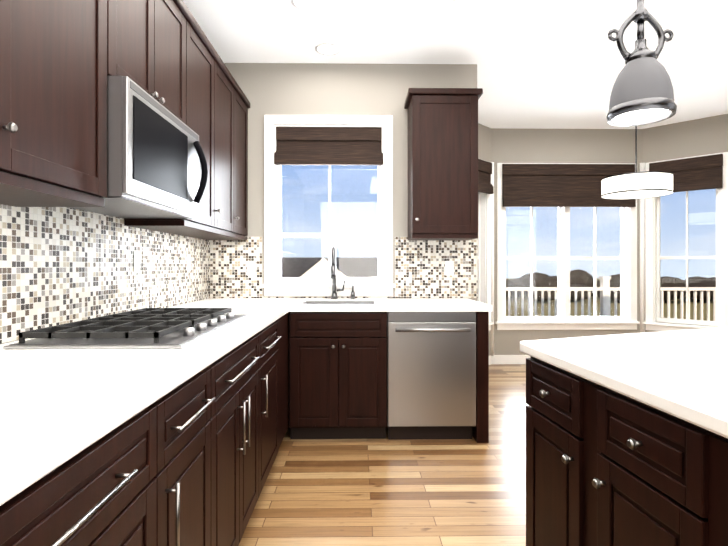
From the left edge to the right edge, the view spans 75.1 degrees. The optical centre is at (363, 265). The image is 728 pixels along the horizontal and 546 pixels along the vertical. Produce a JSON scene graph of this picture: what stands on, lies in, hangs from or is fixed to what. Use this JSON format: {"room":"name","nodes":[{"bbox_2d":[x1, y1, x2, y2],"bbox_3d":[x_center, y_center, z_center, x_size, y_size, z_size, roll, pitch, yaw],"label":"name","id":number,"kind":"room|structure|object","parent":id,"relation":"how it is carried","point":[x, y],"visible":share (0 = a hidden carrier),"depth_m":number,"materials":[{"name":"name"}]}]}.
{"room":"kitchen","nodes":[
{"label":"kitchen","id":0,"kind":"room"},
{"bbox_2d":[208,63,476,409],"bbox_3d":[-0.174,-0.240,4.005,2.237,2.880,0.150,0,0,-1],"label":"wall","id":1,"kind":"structure","parent":0,"point":[316,89],"depth_m":3.93,"materials":[{"name":"grey paint"}]},
{"bbox_2d":[261,115,394,295],"bbox_3d":[-0.293,-0.497,3.979,1.100,1.495,0.200,0,0,-1],"label":"window","id":2,"kind":"structure","parent":1,"relation":"in","point":[275,283],"depth_m":3.92,"materials":[{"name":"white wood"}]},
{"bbox_2d":[274,127,382,165],"bbox_3d":[-0.292,-1.010,3.943,0.914,0.340,0.052,0,0,-1],"label":"blinds","id":3,"kind":"object","parent":2,"relation":"attached to","point":[328,145],"visible":0.79,"depth_m":3.94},
{"bbox_2d":[404,88,482,239],"bbox_3d":[0.617,-0.777,3.749,0.564,1.135,0.364,0,0,-1],"label":"upper cabinet","id":4,"kind":"object","parent":1,"relation":"attached to","point":[442,163],"visible":1,"depth_m":3.60,"materials":[{"name":"brown wood"}]},
{"bbox_2d":[238,364,529,545],"bbox_3d":[1.430,1.248,1.382,5.670,0.100,9.100,0,0,-1],"label":"floor","id":5,"kind":"structure","parent":0,"point":[388,492],"depth_m":2.54,"materials":[{"name":"brown wood"}]},
{"bbox_2d":[0,386,175,545],"bbox_3d":[-0.856,0.753,0.689,0.775,0.890,0.893,0,0,-1],"label":"base cabinet","id":6,"kind":"object","parent":5,"relation":"on","point":[139,447],"depth_m":0.88,"materials":[{"name":"black wood"}]},
{"bbox_2d":[0,298,301,497],"bbox_3d":[-0.862,0.288,1.629,0.771,0.040,4.558,0,0,-1],"label":"countertop","id":7,"kind":"structure","parent":6,"relation":"on","point":[52,401],"depth_m":1.08,"materials":[{"name":"white stone"}]},
{"bbox_2d":[3,308,249,348],"bbox_3d":[-0.879,0.244,2.010,0.570,0.048,0.980,0,0,-1],"label":"cooktop","id":8,"kind":"object","parent":7,"relation":"in","point":[161,328],"visible":1,"depth_m":1.71,"materials":[{"name":"silver metal"}]},
{"bbox_2d":[176,354,223,545],"bbox_3d":[-0.865,0.753,1.279,0.775,0.890,0.513,0,0,-1],"label":"base cabinet","id":9,"kind":"object","parent":5,"relation":"on","point":[199,396],"depth_m":1.39,"materials":[{"name":"black wood"}]},
{"bbox_2d":[224,326,263,545],"bbox_3d":[-0.873,0.754,1.839,0.775,0.890,0.833,0,0,-1],"label":"base cabinet","id":10,"kind":"object","parent":5,"relation":"on","point":[243,364],"depth_m":1.88,"materials":[{"name":"black wood"}]},
{"bbox_2d":[264,318,279,483],"bbox_3d":[-0.881,0.754,2.446,0.775,0.890,0.606,0,0,-1],"label":"base cabinet","id":11,"kind":"object","parent":5,"relation":"on","point":[272,331],"depth_m":2.54,"materials":[{"name":"black wood"}]},
{"bbox_2d":[280,310,289,444],"bbox_3d":[-0.889,0.754,2.945,0.775,0.890,0.505,0,0,-1],"label":"base cabinet","id":12,"kind":"object","parent":5,"relation":"on","point":[283,317],"depth_m":2.98,"materials":[{"name":"black wood"}]},
{"bbox_2d":[289,304,388,438],"bbox_3d":[-0.182,0.755,3.557,0.662,0.890,0.742,0,0,-1],"label":"base cabinet","id":13,"kind":"object","parent":5,"relation":"on","point":[337,371],"depth_m":3.19,"materials":[{"name":"black wood"}]},
{"bbox_2d":[290,298,492,309],"bbox_3d":[0.180,0.290,3.555,1.366,0.040,0.739,0,0,-1],"label":"countertop","id":14,"kind":"structure","parent":13,"relation":"on","point":[381,303],"depth_m":3.38,"materials":[{"name":"white stone"}]},
{"bbox_2d":[330,245,344,298],"bbox_3d":[-0.207,0.052,3.747,0.118,0.434,0.227,0,0,-1],"label":"faucet","id":15,"kind":"object","parent":14,"relation":"on","point":[333,268],"visible":1,"depth_m":3.68,"materials":[{"name":"silver metal"}]},
{"bbox_2d":[303,301,374,303],"bbox_3d":[-0.186,0.386,3.540,0.538,0.208,0.438,0,0,-1],"label":"sink basin","id":16,"kind":"object","parent":14,"relation":"in","point":[339,302],"visible":0.08,"depth_m":3.75,"materials":[{"name":"silver metal"}]},
{"bbox_2d":[351,284,354,298],"bbox_3d":[-0.090,0.209,3.809,0.032,0.121,0.087,0,0,-1],"label":"soap dispenser","id":17,"kind":"object","parent":14,"relation":"on","point":[352,294],"visible":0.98,"depth_m":3.83,"materials":[{"name":"silver metal"}]},
{"bbox_2d":[387,312,475,439],"bbox_3d":[0.456,0.757,3.501,0.600,0.886,0.706,0,0,-1],"label":"dishwasher","id":18,"kind":"object","parent":5,"relation":"on","point":[431,375],"visible":1,"depth_m":3.20,"materials":[{"name":"silver metal"}]},
{"bbox_2d":[389,310,492,442],"bbox_3d":[0.466,0.755,3.566,0.746,0.890,0.742,0,0,-1],"label":"base cabinet","id":19,"kind":"object","parent":5,"relation":"on","point":[480,432],"depth_m":3.20,"materials":[{"name":"black wood"}]},
{"bbox_2d":[520,351,727,545],"bbox_3d":[1.200,0.753,0.596,1.114,0.890,2.832,0,0,-6],"label":"kitchen island","id":20,"kind":"object","parent":5,"relation":"on","point":[626,439],"depth_m":1.16,"materials":[{"name":"black wood"}]},
{"bbox_2d":[520,327,727,430],"bbox_3d":[1.227,0.288,0.602,1.120,0.040,2.898,0,0,-6],"label":"island countertop","id":21,"kind":"structure","parent":20,"relation":"on","point":[684,371],"depth_m":1.30,"materials":[{"name":"white stone"}]},
{"bbox_2d":[183,0,727,128],"bbox_3d":[1.430,-1.732,1.384,5.670,0.100,9.100,0,0,-1],"label":"ceiling","id":22,"kind":"structure","parent":0,"point":[550,64],"depth_m":3.58,"materials":[{"name":"white paint"}]},
{"bbox_2d":[291,0,322,10],"bbox_3d":[-0.364,-1.675,3.009,0.199,0.009,0.199,0,0,-7],"label":"recessed light","id":23,"kind":"object","parent":22,"relation":"in","point":[306,4],"depth_m":3.03,"materials":[{"name":"white"}]},
{"bbox_2d":[315,43,340,55],"bbox_3d":[-0.278,-1.675,3.660,0.199,0.009,0.199,0,0,-10],"label":"recessed light","id":24,"kind":"object","parent":22,"relation":"in","point":[327,48],"depth_m":3.65,"materials":[{"name":"white"}]},
{"bbox_2d":[601,126,672,199],"bbox_3d":[2.414,-1.152,4.198,0.554,1.053,0.554,0,0,-1],"label":"drum pendant light","id":25,"kind":"object","parent":22,"relation":"hanging from","point":[640,185],"visible":0.85,"depth_m":4.02,"materials":[{"name":"white fabric"}]},
{"bbox_2d":[606,0,676,125],"bbox_3d":[0.980,-1.103,1.677,0.235,1.156,0.216,0,0,-1],"label":"pendant light","id":26,"kind":"object","parent":22,"relation":"hanging from","point":[642,92],"visible":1,"depth_m":1.64,"materials":[{"name":"silver metal"}]},
{"bbox_2d":[478,123,490,355],"bbox_3d":[1.188,-0.239,5.514,0.150,2.880,0.902,0,0,44],"label":"wall","id":27,"kind":"structure","parent":0,"point":[484,142],"depth_m":5.67,"materials":[{"name":"grey paint"}]},
{"bbox_2d":[477,159,493,329],"bbox_3d":[1.206,-0.236,5.497,0.200,2.035,0.852,0,0,44],"label":"window","id":28,"kind":"structure","parent":27,"relation":"in","point":[484,247],"depth_m":5.71,"materials":[{"name":"white wood"}]},
{"bbox_2d":[478,159,493,193],"bbox_3d":[1.286,-1.046,5.420,0.052,0.375,0.712,0,0,44],"label":"blinds","id":29,"kind":"object","parent":28,"relation":"attached to","point":[484,176],"visible":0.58,"depth_m":5.55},
{"bbox_2d":[491,128,641,354],"bbox_3d":[2.483,-0.238,5.874,1.855,2.880,0.150,0,0,-1],"label":"wall","id":30,"kind":"structure","parent":0,"point":[562,145],"depth_m":5.80,"materials":[{"name":"grey paint"}]},
{"bbox_2d":[489,355,530,364],"bbox_3d":[2.548,1.143,1.398,3.132,0.110,8.799,0,0,-1],"label":"baseboard","id":31,"kind":"structure","parent":30,"relation":"attached to","point":[507,359],"depth_m":5.77,"materials":[{"name":"white wood"}]},
{"bbox_2d":[490,162,644,355],"bbox_3d":[2.484,-0.084,5.787,1.915,2.350,0.060,0,0,-1],"label":"trim","id":32,"kind":"structure","parent":30,"relation":"attached to","point":[642,260],"depth_m":5.77,"materials":[{"name":"white"}]},
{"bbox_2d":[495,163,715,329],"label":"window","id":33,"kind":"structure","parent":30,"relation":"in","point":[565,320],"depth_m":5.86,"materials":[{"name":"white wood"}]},
{"bbox_2d":[502,164,635,206],"bbox_3d":[2.485,-0.974,5.738,1.615,0.520,0.052,0,0,-1],"label":"blinds","id":34,"kind":"object","parent":33,"relation":"attached to","point":[551,185],"visible":0.9,"depth_m":5.74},
{"bbox_2d":[642,114,727,332],"bbox_3d":[3.788,-0.239,5.550,0.905,2.880,0.150,0,0,44],"label":"wall","id":35,"kind":"structure","parent":0,"point":[701,136],"depth_m":5.50,"materials":[{"name":"grey paint"}]},
{"bbox_2d":[643,152,727,330],"bbox_3d":[3.770,-0.236,5.533,0.852,2.035,0.200,0,0,44],"label":"window","id":36,"kind":"structure","parent":35,"relation":"in","point":[653,257],"depth_m":5.55,"materials":[{"name":"white wood"}]},
{"bbox_2d":[649,154,722,191],"bbox_3d":[3.693,-1.046,5.454,0.712,0.375,0.052,0,0,44],"label":"blinds","id":37,"kind":"object","parent":36,"relation":"attached to","point":[698,173],"visible":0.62,"depth_m":5.38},
{"bbox_3d":[-1.318,-0.242,0.504,0.150,2.880,7.120,0,0,-1],"label":"wall","id":38,"kind":"structure","parent":0,"visible":0},
{"bbox_2d":[0,0,19,179],"bbox_3d":[-1.080,-0.794,0.907,0.334,1.105,0.643,0,0,-1],"label":"upper cabinet","id":39,"kind":"object","parent":38,"relation":"attached to","point":[9,9],"depth_m":1.22,"materials":[{"name":"brown wood"}]},
{"bbox_2d":[0,0,123,203],"bbox_3d":[-1.087,-0.794,1.437,0.334,1.105,0.663,0,0,-1],"label":"upper cabinet","id":40,"kind":"object","parent":38,"relation":"attached to","point":[61,61],"depth_m":1.48,"materials":[{"name":"brown wood"}]},
{"bbox_2d":[0,204,211,343],"bbox_3d":[-1.253,-0.002,1.629,0.011,0.539,4.570,0,0,-1],"label":"backsplash","id":41,"kind":"structure","parent":38,"relation":"attached to","point":[61,265],"depth_m":2.12,"materials":[{"name":"tile"}]},
{"bbox_2d":[134,251,139,272],"bbox_3d":[-1.259,-0.021,2.624,0.005,0.120,0.070,0,0,-1],"label":"electrical outlet plate","id":42,"kind":"object","parent":38,"relation":"attached to","point":[136,253],"depth_m":2.62,"materials":[{"name":"white plastic"}]},
{"bbox_2d":[124,0,191,128],"bbox_3d":[-1.097,-1.018,2.098,0.334,0.656,0.784,0,0,-1],"label":"upper cabinet","id":43,"kind":"object","parent":38,"relation":"attached to","point":[157,33],"depth_m":2.20,"materials":[{"name":"brown wood"}]},
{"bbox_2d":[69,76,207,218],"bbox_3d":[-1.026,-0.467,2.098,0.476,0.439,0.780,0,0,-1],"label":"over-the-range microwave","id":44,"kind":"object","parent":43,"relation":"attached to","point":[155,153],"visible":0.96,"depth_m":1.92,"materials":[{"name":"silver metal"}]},
{"bbox_2d":[124,16,219,231],"bbox_3d":[-1.106,-0.793,2.732,0.334,1.105,0.613,0,0,-1],"label":"upper cabinet","id":45,"kind":"object","parent":38,"relation":"attached to","point":[205,59],"depth_m":2.82,"materials":[{"name":"brown wood"}]},
{"bbox_2d":[187,255,190,270],"bbox_3d":[-1.271,-0.020,3.434,0.005,0.120,0.070,0,0,-1],"label":"electrical outlet plate","id":46,"kind":"object","parent":38,"relation":"attached to","point":[188,256],"depth_m":3.43,"materials":[{"name":"white plastic"}]},
{"bbox_2d":[180,58,239,235],"bbox_3d":[-1.113,-0.792,3.212,0.334,1.105,0.593,0,0,-1],"label":"upper cabinet","id":47,"kind":"object","parent":38,"relation":"attached to","point":[229,90],"depth_m":3.33,"materials":[{"name":"brown wood"}]},
{"bbox_2d":[204,88,249,239],"bbox_3d":[-1.119,-0.792,3.646,0.334,1.105,0.520,0,0,-1],"label":"upper cabinet","id":48,"kind":"object","parent":38,"relation":"attached to","point":[244,102],"depth_m":3.77,"materials":[{"name":"brown wood"}]},
{"bbox_2d":[247,261,254,274],"bbox_3d":[-0.931,0.020,3.905,0.070,0.120,0.005,0,0,-1],"label":"electrical outlet plate","id":49,"kind":"object","parent":38,"relation":"attached to","point":[250,264],"depth_m":3.90,"materials":[{"name":"white plastic"}]},
{"bbox_2d":[212,237,477,297],"bbox_3d":[-0.158,0.000,3.924,2.205,0.539,0.011,0,0,-1],"label":"backsplash","id":50,"kind":"structure","parent":38,"relation":"attached to","point":[419,264],"depth_m":3.93,"materials":[{"name":"tile"}]},
{"bbox_2d":[445,261,453,274],"bbox_3d":[0.708,0.020,3.929,0.070,0.120,0.005,0,0,-1],"label":"electrical outlet plate","id":51,"kind":"object","parent":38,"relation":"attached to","point":[449,267],"depth_m":3.93,"materials":[{"name":"white plastic"}]},
{"label":"outside","id":52,"kind":"structure","parent":0,"visible":0},
{"bbox_2d":[506,278,712,320],"bbox_3d":[2.590,4.358,82.090,170.000,0.200,155.830,0,0,-1],"label":"ground","id":53,"kind":"structure","parent":52,"point":[512,306],"depth_m":46.81,"materials":[{"name":"yellow"}]},
{"bbox_2d":[281,257,377,276],"bbox_3d":[-5.813,1.937,19.355,14.200,4.550,9.850,0,0,-1],"label":"house","id":54,"kind":"structure","parent":53,"relation":"on","point":[340,268],"depth_m":16.92,"materials":[{"name":"grey"}]},
{"bbox_2d":[506,269,715,302],"bbox_3d":[9.704,2.332,60.124,167.803,3.819,19.941,0,0,-1],"label":"trees","id":55,"kind":"object","parent":53,"relation":"on","point":[613,282],"depth_m":56.25,"materials":[{"name":"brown plant"}]}
]}

